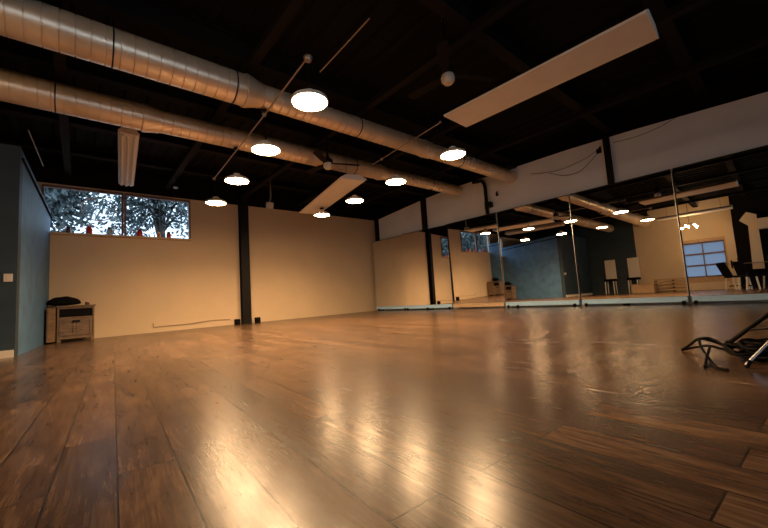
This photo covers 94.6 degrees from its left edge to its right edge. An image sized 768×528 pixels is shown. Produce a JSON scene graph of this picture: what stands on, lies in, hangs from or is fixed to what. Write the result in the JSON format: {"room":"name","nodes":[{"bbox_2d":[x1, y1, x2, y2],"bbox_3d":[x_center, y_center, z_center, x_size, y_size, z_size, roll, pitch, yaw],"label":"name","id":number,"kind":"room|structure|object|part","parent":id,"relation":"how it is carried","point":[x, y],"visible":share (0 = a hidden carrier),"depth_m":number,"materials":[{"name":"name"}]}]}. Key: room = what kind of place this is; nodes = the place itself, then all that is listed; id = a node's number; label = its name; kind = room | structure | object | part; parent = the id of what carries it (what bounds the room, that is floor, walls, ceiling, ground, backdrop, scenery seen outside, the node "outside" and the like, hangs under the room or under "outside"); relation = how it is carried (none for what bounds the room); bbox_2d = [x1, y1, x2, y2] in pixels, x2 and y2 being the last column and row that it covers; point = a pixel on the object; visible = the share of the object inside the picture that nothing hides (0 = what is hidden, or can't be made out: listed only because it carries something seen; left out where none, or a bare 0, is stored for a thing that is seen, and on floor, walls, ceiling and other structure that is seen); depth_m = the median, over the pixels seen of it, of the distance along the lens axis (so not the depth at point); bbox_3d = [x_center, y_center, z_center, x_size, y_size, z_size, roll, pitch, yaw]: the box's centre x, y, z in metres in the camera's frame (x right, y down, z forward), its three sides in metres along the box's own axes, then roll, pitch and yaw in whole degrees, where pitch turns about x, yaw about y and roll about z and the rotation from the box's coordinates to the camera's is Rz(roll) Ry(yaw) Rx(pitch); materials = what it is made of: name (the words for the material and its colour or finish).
{"room":"exercise studio","nodes":[
{"label":"exercise studio","id":0,"kind":"room"},
{"bbox_2d":[0,143,22,356],"bbox_3d":[-6.515,-0.223,4.014,3.355,3.020,0.150,1,-7,-41],"label":"wall partition","id":1,"kind":"structure","parent":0,"point":[11,163],"depth_m":5.00,"materials":[{"name":"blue paint"}]},
{"bbox_2d":[0,350,13,358],"bbox_3d":[-6.333,1.218,3.839,3.230,0.100,0.030,1,-7,-41],"label":"baseboard","id":2,"kind":"structure","parent":1,"relation":"attached to","point":[8,353],"depth_m":4.84,"materials":[{"name":"white wood"}]},
{"bbox_2d":[3,274,12,281],"bbox_3d":[-5.238,0.191,4.943,0.090,0.110,0.018,1,-7,-41],"label":"light switch","id":3,"kind":"object","parent":1,"relation":"attached to","point":[7,277],"visible":1,"depth_m":4.94,"materials":[{"name":"beige plastic"}]},
{"bbox_2d":[18,153,50,354],"bbox_3d":[-6.158,-0.043,6.192,0.135,3.010,3.001,0,-7,-37],"label":"wall","id":4,"kind":"structure","parent":0,"point":[35,221],"depth_m":5.94,"materials":[{"name":"blue paint"}]},
{"bbox_2d":[22,158,52,217],"bbox_3d":[-6.188,-1.269,6.375,0.034,0.269,2.934,0,-7,-37],"label":"trim","id":5,"kind":"structure","parent":4,"relation":"attached to","point":[23,159],"depth_m":6.03,"materials":[{"name":"black paint"}]},
{"bbox_2d":[37,182,379,342],"bbox_3d":[-5.093,-0.019,9.197,12.675,3.370,0.150,1,-7,-41],"label":"wall","id":6,"kind":"structure","parent":0,"point":[302,265],"depth_m":9.58,"materials":[{"name":"white paint"}]},
{"bbox_2d":[42,184,123,234],"bbox_3d":[-6.682,-1.169,7.917,1.395,1.030,0.090,1,-7,-41],"label":"window","id":7,"kind":"structure","parent":6,"relation":"in","point":[43,185],"depth_m":8.09,"materials":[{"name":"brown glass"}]},
{"bbox_2d":[80,188,114,220],"bbox_3d":[-6.481,-1.348,8.043,0.624,0.767,0.024,1,-7,-41],"label":"hoop","id":8,"kind":"object","parent":7,"relation":"hanging from","point":[98,188],"visible":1,"depth_m":8.04,"materials":[{"name":"beige metal"}]},
{"bbox_2d":[49,232,191,240],"bbox_3d":[-6.114,-0.630,8.334,2.810,0.040,0.260,1,-7,-41],"label":"trim","id":9,"kind":"structure","parent":6,"relation":"attached to","point":[51,233],"depth_m":8.16,"materials":[{"name":"white paint"}]},
{"bbox_2d":[65,226,70,232],"bbox_3d":[-6.820,-0.741,7.662,0.093,0.150,0.093,1,-7,-41],"label":"candle jar","id":10,"kind":"object","parent":9,"relation":"on","point":[68,229],"visible":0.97,"depth_m":7.63,"materials":[{"name":"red glass"}]},
{"bbox_2d":[86,226,92,233],"bbox_3d":[-6.560,-0.757,7.888,0.118,0.190,0.118,1,-7,-41],"label":"candle jar","id":11,"kind":"object","parent":9,"relation":"on","point":[89,229],"visible":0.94,"depth_m":7.85,"materials":[{"name":"red glass"}]},
{"bbox_2d":[107,227,112,234],"bbox_3d":[-6.283,-0.753,8.126,0.118,0.190,0.118,1,-7,-41],"label":"candle jar","id":12,"kind":"object","parent":9,"relation":"on","point":[109,229],"visible":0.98,"depth_m":8.09,"materials":[{"name":"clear glass"}]},
{"bbox_2d":[137,229,142,235],"bbox_3d":[-5.851,-0.748,8.498,0.118,0.190,0.118,1,-7,-41],"label":"candle jar","id":13,"kind":"object","parent":9,"relation":"on","point":[139,232],"visible":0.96,"depth_m":8.46,"materials":[{"name":"red glass"}]},
{"bbox_2d":[124,193,190,238],"bbox_3d":[-5.611,-1.155,8.838,1.400,1.030,0.090,1,-7,-41],"label":"window","id":14,"kind":"structure","parent":6,"relation":"in","point":[125,194],"depth_m":8.87,"materials":[{"name":"brown wood"}]},
{"bbox_2d":[153,319,229,327],"bbox_3d":[-4.852,1.475,9.051,1.771,0.110,0.010,1,-7,-41],"label":"cable","id":15,"kind":"object","parent":6,"relation":"attached to","point":[224,319],"visible":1,"depth_m":8.91,"materials":[{"name":"beige plastic"}]},
{"bbox_2d":[24,153,377,220],"bbox_3d":[-5.127,-1.981,9.458,12.925,0.580,0.200,1,-7,-41],"label":"ceiling beam","id":16,"kind":"structure","parent":6,"relation":"attached to","point":[83,174],"depth_m":9.01,"materials":[{"name":"black paint"}]},
{"bbox_2d":[0,302,767,527],"bbox_3d":[-0.264,0.911,3.724,12.875,0.100,14.550,1,-7,-41],"label":"floor","id":17,"kind":"structure","parent":0,"point":[563,416],"depth_m":1.39,"materials":[{"name":"laminate"}]},
{"bbox_2d":[46,304,95,342],"bbox_3d":[-6.426,1.222,7.293,0.754,0.730,0.499,1,-7,-43],"label":"base cabinet","id":18,"kind":"object","parent":17,"relation":"on","point":[73,321],"visible":0.98,"depth_m":7.20,"materials":[{"name":"brown wood"}]},
{"bbox_3d":[-6.626,1.218,7.101,0.107,0.670,0.514,0,-6,-32],"label":"panel","id":19,"kind":"part","parent":18,"relation":"part of","materials":[{"name":"brown wood"}]},
{"bbox_2d":[46,296,80,305],"bbox_3d":[-6.587,0.761,7.294,0.552,0.190,0.320,1,-7,-43],"label":"bag","id":20,"kind":"object","parent":18,"relation":"on","point":[58,301],"visible":1,"depth_m":7.20,"materials":[{"name":"black fabric"}]},
{"bbox_3d":[-6.390,1.284,7.164,0.253,0.330,0.024,1,-7,-43],"label":"door","id":21,"kind":"part","parent":18,"relation":"part of","materials":[{"name":"brown wood"}]},
{"bbox_3d":[-6.203,1.288,7.340,0.253,0.330,0.024,1,-7,-43],"label":"door","id":22,"kind":"part","parent":18,"relation":"part of","materials":[{"name":"brown wood"}]},
{"bbox_2d":[234,319,240,324],"bbox_3d":[-3.948,1.558,9.548,0.140,0.150,0.128,1,-7,-41],"label":"speaker","id":23,"kind":"object","parent":17,"relation":"on","point":[236,321],"visible":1,"depth_m":9.51},
{"bbox_2d":[238,197,251,323],"bbox_3d":[-3.929,-0.116,9.996,0.230,3.555,0.182,1,-7,-41],"label":"steel column","id":24,"kind":"structure","parent":17,"relation":"on","point":[243,217],"depth_m":9.93,"materials":[{"name":"black metal"}]},
{"bbox_2d":[254,317,260,322],"bbox_3d":[-3.531,1.563,9.906,0.140,0.150,0.128,1,-7,-41],"label":"speaker","id":25,"kind":"object","parent":17,"relation":"on","point":[257,319],"visible":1,"depth_m":9.86},
{"bbox_2d":[374,215,383,309],"bbox_3d":[-0.183,-0.071,13.140,0.092,3.550,0.150,1,-7,-41],"label":"steel column","id":26,"kind":"structure","parent":17,"relation":"on","point":[376,220],"depth_m":13.24,"materials":[{"name":"black metal"}]},
{"bbox_2d":[373,236,406,310],"bbox_3d":[0.212,0.354,12.390,1.540,2.517,0.125,-9,-7,43],"label":"mirror panel","id":27,"kind":"object","parent":17,"relation":"on","point":[388,253],"visible":0.84,"depth_m":12.42,"materials":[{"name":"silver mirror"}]},
{"bbox_3d":[0.300,1.511,12.301,1.500,0.100,0.080,-9,-7,43],"label":"rail","id":28,"kind":"part","parent":27,"relation":"part of","materials":[{"name":"white metal"}]},
{"bbox_2d":[420,198,433,308],"bbox_3d":[1.374,-0.343,11.334,0.082,3.560,0.180,1,-7,-41],"label":"steel column","id":29,"kind":"structure","parent":17,"relation":"on","point":[422,201],"depth_m":11.41,"materials":[{"name":"black metal"}]},
{"bbox_2d":[402,225,452,309],"bbox_3d":[1.304,0.167,11.128,1.780,2.517,0.125,-9,-7,43],"label":"mirror panel","id":30,"kind":"object","parent":17,"relation":"on","point":[427,275],"visible":0.95,"depth_m":11.09,"materials":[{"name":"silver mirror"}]},
{"bbox_3d":[1.391,1.324,11.037,1.740,0.100,0.080,-9,-7,43],"label":"rail","id":31,"kind":"part","parent":30,"relation":"part of","materials":[{"name":"white metal"}]},
{"bbox_2d":[497,195,580,307],"bbox_3d":[3.643,-0.220,8.563,0.125,2.517,1.815,1,-7,-41],"label":"mirror panel","id":32,"kind":"object","parent":17,"relation":"on","point":[538,256],"visible":1,"depth_m":8.49,"materials":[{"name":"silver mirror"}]},
{"bbox_3d":[3.730,0.936,8.470,0.080,0.100,1.775,1,-7,-41],"label":"rail","id":33,"kind":"part","parent":32,"relation":"part of","materials":[{"name":"white metal"}]},
{"bbox_2d":[602,135,630,304],"bbox_3d":[4.807,-0.932,7.353,0.082,3.560,0.110,1,-7,-41],"label":"steel column","id":34,"kind":"structure","parent":17,"relation":"on","point":[605,139],"depth_m":7.44,"materials":[{"name":"black metal"}]},
{"bbox_2d":[569,169,688,305],"bbox_3d":[4.836,-0.425,7.180,0.125,2.517,1.820,1,-7,-41],"label":"mirror panel","id":35,"kind":"object","parent":17,"relation":"on","point":[628,244],"visible":1,"depth_m":7.09,"materials":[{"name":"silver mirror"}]},
{"bbox_3d":[4.849,-0.498,7.205,0.034,2.367,1.816,1,-7,-41],"label":"backing frame","id":36,"kind":"part","parent":35,"relation":"part of","materials":[{"name":"black metal"}]},
{"bbox_3d":[4.923,0.732,7.087,0.080,0.100,1.780,1,-7,-41],"label":"rail","id":37,"kind":"part","parent":35,"relation":"part of","materials":[{"name":"silver metal"}]},
{"bbox_2d":[672,145,767,303],"bbox_3d":[6.037,-0.630,5.788,0.125,2.517,1.840,1,-7,-41],"label":"mirror panel","id":38,"kind":"object","parent":17,"relation":"on","point":[722,201],"visible":1,"depth_m":6.04,"materials":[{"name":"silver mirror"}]},
{"bbox_3d":[6.123,0.526,5.695,0.080,0.100,1.800,1,-7,-41],"label":"rail","id":39,"kind":"part","parent":38,"relation":"part of","materials":[{"name":"silver metal"}]},
{"bbox_2d":[681,337,767,370],"bbox_3d":[2.102,0.498,2.050,0.523,0.112,0.702,-7,-6,30],"label":"pile","id":40,"kind":"object","parent":17,"relation":"on","point":[743,345],"visible":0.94,"depth_m":2.10,"materials":[{"name":"black metal"}]},
{"bbox_2d":[723,311,767,367],"bbox_3d":[2.770,-0.183,1.835,1.685,1.364,0.733,-7,-6,29],"label":"tripod stand","id":41,"kind":"object","parent":17,"relation":"on","point":[764,316],"visible":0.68,"depth_m":2.23,"materials":[{"name":"black metal"}]},
{"bbox_3d":[2.369,0.214,2.085,0.027,0.637,0.784,-3,-5,-6],"label":"leg","id":42,"kind":"part","parent":41,"relation":"part of","materials":[{"name":"black metal"}]},
{"bbox_3d":[2.151,0.202,1.804,0.565,0.624,0.013,-6,-6,21],"label":"leg","id":43,"kind":"part","parent":41,"relation":"part of","materials":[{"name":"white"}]},
{"bbox_2d":[0,0,767,205],"bbox_3d":[-0.526,-3.097,4.090,12.875,0.135,14.550,1,-7,-41],"label":"ceiling","id":44,"kind":"structure","parent":0,"point":[398,35],"depth_m":5.30,"materials":[{"name":"black wood"}]},
{"bbox_2d":[28,110,43,165],"bbox_3d":[-5.904,-2.213,6.032,0.016,0.578,1.657,0,-7,-38],"label":"conduit","id":45,"kind":"object","parent":44,"relation":"hanging from","point":[28,110],"visible":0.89,"depth_m":5.91,"materials":[{"name":"beige metal"}]},
{"bbox_2d":[118,127,139,186],"bbox_3d":[-4.732,-2.166,6.537,0.278,0.754,2.719,0,-6,-37],"label":"strip light","id":46,"kind":"object","parent":44,"relation":"hanging from","point":[128,138],"visible":0.89,"depth_m":6.10,"materials":[{"name":"white metal"}]},
{"bbox_2d":[173,159,177,188],"bbox_3d":[-4.760,-2.064,8.093,0.100,0.680,0.100,1,-7,-41],"label":"spotlight","id":47,"kind":"object","parent":44,"relation":"hanging from","point":[175,186],"visible":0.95,"depth_m":8.08,"materials":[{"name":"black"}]},
{"bbox_2d":[0,131,391,204],"bbox_3d":[-4.493,-2.284,8.687,12.475,0.200,0.160,1,-7,-41],"label":"beam","id":48,"kind":"structure","parent":44,"relation":"attached to","point":[25,141],"depth_m":7.99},
{"bbox_2d":[0,101,427,195],"bbox_3d":[-3.386,-2.423,7.403,12.475,0.300,0.160,1,-7,-41],"label":"beam","id":49,"kind":"structure","parent":44,"relation":"attached to","point":[5,107],"depth_m":6.87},
{"bbox_2d":[205,145,225,205],"bbox_3d":[-3.446,-1.890,7.241,0.392,1.362,0.392,1,-7,-41],"label":"pendant lamp","id":50,"kind":"object","parent":44,"relation":"hanging from","point":[215,201],"visible":0.9,"depth_m":7.13,"materials":[{"name":"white metal"}]},
{"bbox_2d":[0,68,462,195],"bbox_3d":[-2.500,-2.331,6.161,12.200,0.784,0.408,1,-7,-41],"label":"air duct","id":51,"kind":"object","parent":44,"relation":"hanging from","point":[17,88],"visible":0.93,"depth_m":5.18,"materials":[{"name":"silver metal"}]},
{"bbox_2d":[224,147,248,184],"bbox_3d":[-2.501,-1.682,6.017,0.392,0.605,0.392,1,-7,-41],"label":"pendant lamp","id":52,"kind":"object","parent":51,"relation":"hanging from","point":[236,178],"visible":0.96,"depth_m":5.95,"materials":[{"name":"white"}]},
{"bbox_2d":[346,190,363,203],"bbox_3d":[-0.651,-1.649,7.730,0.392,0.608,0.392,1,-7,-41],"label":"pendant lamp","id":53,"kind":"object","parent":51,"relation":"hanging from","point":[354,199],"visible":0.91,"depth_m":7.62,"materials":[{"name":"white"}]},
{"bbox_2d":[0,35,465,179],"bbox_3d":[-2.416,-2.640,6.279,12.475,0.200,0.160,1,-7,-41],"label":"beam","id":54,"kind":"structure","parent":44,"relation":"attached to","point":[34,55],"depth_m":5.56,"materials":[{"name":"black wood"}]},
{"bbox_2d":[0,0,516,182],"bbox_3d":[-1.431,-2.487,5.112,12.450,0.804,0.428,1,-7,-41],"label":"air duct","id":55,"kind":"object","parent":44,"relation":"hanging from","point":[33,22],"visible":0.94,"depth_m":4.06,"materials":[{"name":"silver metal"}]},
{"bbox_2d":[251,108,280,155],"bbox_3d":[-1.638,-1.842,4.887,0.392,0.604,0.392,1,-7,-41],"label":"pendant lamp","id":56,"kind":"object","parent":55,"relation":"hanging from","point":[265,147],"visible":0.99,"depth_m":4.82,"materials":[{"name":"white"}]},
{"bbox_2d":[386,148,405,184],"bbox_3d":[0.203,-1.833,6.624,0.392,0.662,0.392,1,-7,-41],"label":"pendant lamp","id":57,"kind":"object","parent":55,"relation":"hanging from","point":[395,180],"visible":0.98,"depth_m":6.53,"materials":[{"name":"white"}]},
{"bbox_2d":[212,2,311,179],"bbox_3d":[-2.069,-2.334,5.333,0.090,0.965,4.220,0,-7,-38],"label":"conduit","id":58,"kind":"object","parent":44,"relation":"hanging from","point":[307,57],"visible":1,"depth_m":4.31,"materials":[{"name":"beige galvanised steel"}]},
{"bbox_2d":[266,173,273,208],"bbox_3d":[-3.018,-1.920,9.324,0.200,0.980,0.219,1,-7,-41],"label":"spotlight","id":59,"kind":"object","parent":44,"relation":"hanging from","point":[270,205],"visible":0.98,"depth_m":9.23,"materials":[{"name":"white metal"}]},
{"bbox_2d":[64,0,517,163],"bbox_3d":[-1.358,-2.771,5.051,12.475,0.300,0.160,1,-7,-41],"label":"beam","id":60,"kind":"structure","parent":44,"relation":"attached to","point":[162,19],"depth_m":4.75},
{"bbox_2d":[291,3,327,111],"bbox_3d":[-0.830,-2.373,3.821,0.392,1.362,0.392,1,-7,-41],"label":"pendant lamp","id":61,"kind":"object","parent":44,"relation":"hanging from","point":[310,100],"visible":1,"depth_m":3.72,"materials":[{"name":"white"}]},
{"bbox_3d":[-0.834,-2.444,3.827,0.010,1.220,0.010,-6,-6,26],"label":"stem","id":62,"kind":"part","parent":61,"relation":"part of","materials":[{"name":"black metal"}]},
{"bbox_2d":[299,136,366,216],"bbox_3d":[-1.293,-1.939,8.188,0.600,1.352,2.843,-1,-6,-29],"label":"strip light","id":63,"kind":"object","parent":44,"relation":"hanging from","point":[346,183],"depth_m":7.78,"materials":[{"name":"white metal"}]},
{"bbox_3d":[-1.538,-1.295,8.782,0.392,0.212,0.392,1,-7,-41],"label":"disc pendant lamp","id":64,"kind":"part","parent":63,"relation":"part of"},
{"bbox_2d":[306,128,359,172],"bbox_3d":[-1.108,-2.256,6.797,1.094,0.998,1.039,1,-7,-41],"label":"ceiling fan","id":65,"kind":"object","parent":44,"relation":"hanging from","point":[327,161],"visible":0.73,"depth_m":6.64,"materials":[{"name":"beige plastic"}]},
{"bbox_3d":[-1.311,-1.850,6.891,0.543,0.038,0.134,-8,-7,39],"label":"blade","id":66,"kind":"part","parent":65,"relation":"part of","materials":[{"name":"wood"}]},
{"bbox_3d":[-1.129,-1.914,6.319,0.134,0.038,0.543,-5,-5,9],"label":"blade","id":67,"kind":"part","parent":65,"relation":"part of","materials":[{"name":"black wood"}]},
{"bbox_3d":[-1.083,-2.327,6.698,0.187,0.879,0.187,1,-7,-41],"label":"motor and rod","id":68,"kind":"part","parent":65,"relation":"part of","materials":[{"name":"black metal"}]},
{"bbox_3d":[-0.722,-1.900,6.765,0.543,0.038,0.134,-2,-6,-21],"label":"blade","id":69,"kind":"part","parent":65,"relation":"part of","materials":[{"name":"black wood"}]},
{"bbox_2d":[317,0,369,71],"bbox_3d":[-0.480,-2.710,3.933,0.014,0.677,1.016,0,-7,-39],"label":"conduit","id":70,"kind":"object","parent":44,"relation":"hanging from","point":[366,21],"visible":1,"depth_m":3.89,"materials":[{"name":"beige galvanised steel"}]},
{"bbox_2d":[370,64,440,164],"bbox_3d":[0.276,-2.434,6.030,0.050,0.945,1.876,0,-6,-35],"label":"conduit","id":71,"kind":"object","parent":44,"relation":"hanging from","point":[435,64],"visible":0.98,"depth_m":5.73,"materials":[{"name":"beige galvanised steel"}]},
{"bbox_2d":[408,18,493,98],"bbox_3d":[0.691,-2.626,4.453,1.106,0.923,1.001,1,-7,-41],"label":"ceiling fan","id":72,"kind":"object","parent":44,"relation":"hanging from","point":[447,72],"visible":0.91,"depth_m":4.31,"materials":[{"name":"beige plastic"}]},
{"bbox_3d":[0.540,-2.259,4.571,0.543,0.038,0.134,-9,-7,44],"label":"blade","id":73,"kind":"part","parent":72,"relation":"part of","materials":[{"name":"brown wood"}]},
{"bbox_3d":[0.671,-2.321,3.985,0.134,0.038,0.543,-5,-5,14],"label":"blade","id":74,"kind":"part","parent":72,"relation":"part of","materials":[{"name":"brown wood"}]},
{"bbox_3d":[0.749,-2.699,4.353,0.187,0.804,0.187,1,-7,-41],"label":"motor and rod","id":75,"kind":"part","parent":72,"relation":"part of","materials":[{"name":"black metal"}]},
{"bbox_3d":[1.115,-2.312,4.394,0.543,0.038,0.134,-2,-5,-16],"label":"blade","id":76,"kind":"part","parent":72,"relation":"part of","materials":[{"name":"brown wood"}]},
{"bbox_2d":[440,86,465,159],"bbox_3d":[1.024,-2.338,5.537,0.392,1.362,0.392,1,-7,-41],"label":"pendant lamp","id":77,"kind":"object","parent":44,"relation":"hanging from","point":[453,153],"visible":0.87,"depth_m":5.43,"materials":[{"name":"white metal"}]},
{"bbox_3d":[1.019,-2.409,5.543,0.010,1.220,0.010,-2,-5,-18],"label":"stem","id":78,"kind":"part","parent":77,"relation":"part of","materials":[{"name":"black metal"}]},
{"bbox_2d":[417,0,612,132],"bbox_3d":[0.021,-3.007,3.452,12.475,0.300,0.160,1,-7,-41],"label":"beam","id":79,"kind":"structure","parent":44,"relation":"attached to","point":[457,13],"depth_m":4.83,"materials":[{"name":"wood"}]},
{"bbox_2d":[444,1,658,126],"bbox_3d":[1.700,-2.617,4.109,0.578,1.134,2.189,1,-7,-43],"label":"ceiling panel","id":80,"kind":"object","parent":44,"relation":"hanging from","point":[639,30],"visible":0.94,"depth_m":3.79,"materials":[{"name":"white metal"}]},
{"bbox_2d":[641,0,707,95],"bbox_3d":[0.991,-3.224,2.328,12.475,0.200,0.160,1,-7,-41],"label":"beam","id":81,"kind":"structure","parent":44,"relation":"attached to","point":[669,32],"depth_m":5.01,"materials":[{"name":"black wood"}]},
{"bbox_2d":[379,92,767,309],"bbox_3d":[4.401,-0.863,8.008,0.150,3.596,14.150,1,-7,-41],"label":"wall","id":82,"kind":"structure","parent":0,"point":[740,125],"depth_m":7.44,"materials":[{"name":"grey paint"}]},
{"bbox_2d":[446,212,505,307],"bbox_3d":[2.505,-0.047,9.888,0.080,2.472,1.655,0,-7,-43],"label":"mirror panel","id":83,"kind":"object","parent":82,"relation":"attached to","point":[476,273],"visible":0.93,"depth_m":9.81,"materials":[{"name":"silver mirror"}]},
{"bbox_3d":[2.590,1.131,9.790,0.080,0.100,1.615,0,-7,-43],"label":"rail","id":84,"kind":"part","parent":83,"relation":"part of","materials":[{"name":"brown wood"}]},
{"bbox_2d":[472,179,492,213],"bbox_3d":[2.694,-1.859,9.750,0.145,1.033,0.546,1,-7,-41],"label":"drain pipe","id":85,"kind":"object","parent":82,"relation":"attached to","point":[487,204],"visible":0.98,"depth_m":9.64,"materials":[{"name":"black metal"}]},
{"bbox_2d":[377,62,767,218],"bbox_3d":[4.467,-2.417,8.146,0.100,1.200,14.325,1,-7,-41],"label":"ceiling beam","id":86,"kind":"structure","parent":82,"relation":"attached to","point":[753,81],"depth_m":7.07,"materials":[{"name":"black paint"}]},
{"bbox_2d":[596,146,601,153],"bbox_3d":[4.617,-2.445,7.593,0.089,0.116,0.169,-5,-5,14],"label":"wall bracket","id":87,"kind":"object","parent":82,"relation":"attached to","point":[598,150],"visible":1,"depth_m":7.61,"materials":[{"name":"black metal"}]},
{"bbox_2d":[613,118,674,142],"bbox_3d":[5.136,-2.629,7.043,0.009,0.125,1.052,1,-7,-41],"label":"cable","id":88,"kind":"object","parent":82,"relation":"attached to","point":[674,118],"visible":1,"depth_m":7.00,"materials":[{"name":"black rubber"}]},
{"bbox_3d":[4.245,-1.897,-1.474,12.775,3.950,0.150,1,-7,-41],"label":"wall","id":89,"kind":"structure","parent":0,"visible":0},
{"bbox_2d":[48,0,70,176],"bbox_3d":[-2.349,-2.743,2.465,0.110,0.085,14.150,1,-7,-41],"label":"beam","id":90,"kind":"structure","parent":89,"relation":"attached to","point":[59,59],"depth_m":5.44,"materials":[{"name":"black wood"}]},
{"bbox_2d":[164,0,304,188],"bbox_3d":[-0.928,-2.724,3.688,0.110,0.085,14.150,1,-7,-41],"label":"beam","id":91,"kind":"structure","parent":89,"relation":"attached to","point":[290,8],"depth_m":4.40,"materials":[{"name":"wood"}]},
{"bbox_2d":[240,0,524,197],"bbox_3d":[0.493,-2.706,4.911,0.110,0.085,14.150,1,-7,-41],"label":"beam","id":92,"kind":"structure","parent":89,"relation":"attached to","point":[503,7],"depth_m":4.92,"materials":[{"name":"black wood"}]},
{"bbox_2d":[296,0,711,205],"bbox_3d":[1.820,-2.689,6.052,0.110,0.085,14.150,1,-7,-41],"label":"beam","id":93,"kind":"structure","parent":89,"relation":"attached to","point":[686,6],"depth_m":4.29,"materials":[{"name":"wood"}]},
{"bbox_2d":[341,34,767,211],"bbox_3d":[3.108,-2.672,7.161,0.110,0.085,14.150,1,-7,-41],"label":"beam","id":94,"kind":"structure","parent":89,"relation":"attached to","point":[762,41],"depth_m":6.11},
{"label":"outside","id":95,"kind":"structure","parent":0,"visible":0},
{"bbox_3d":[-32.600,6.290,37.792,120.000,0.200,79.400,1,-7,-41],"label":"yard","id":96,"kind":"structure","parent":95,"visible":0},
{"bbox_2d":[44,187,120,232],"bbox_3d":[-10.793,-1.483,10.244,5.682,7.430,4.915,-1,-6,-28],"label":"tree","id":97,"kind":"object","parent":96,"relation":"on","point":[62,203],"visible":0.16,"depth_m":11.17,"materials":[{"name":"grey plant"}]},
{"bbox_2d":[87,194,187,237],"bbox_3d":[-9.949,-1.581,15.844,4.761,8.527,5.093,-6,-6,22],"label":"tree","id":98,"kind":"object","parent":96,"relation":"on","point":[157,209],"visible":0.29,"depth_m":15.39,"materials":[{"name":"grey plant"}]}
]}

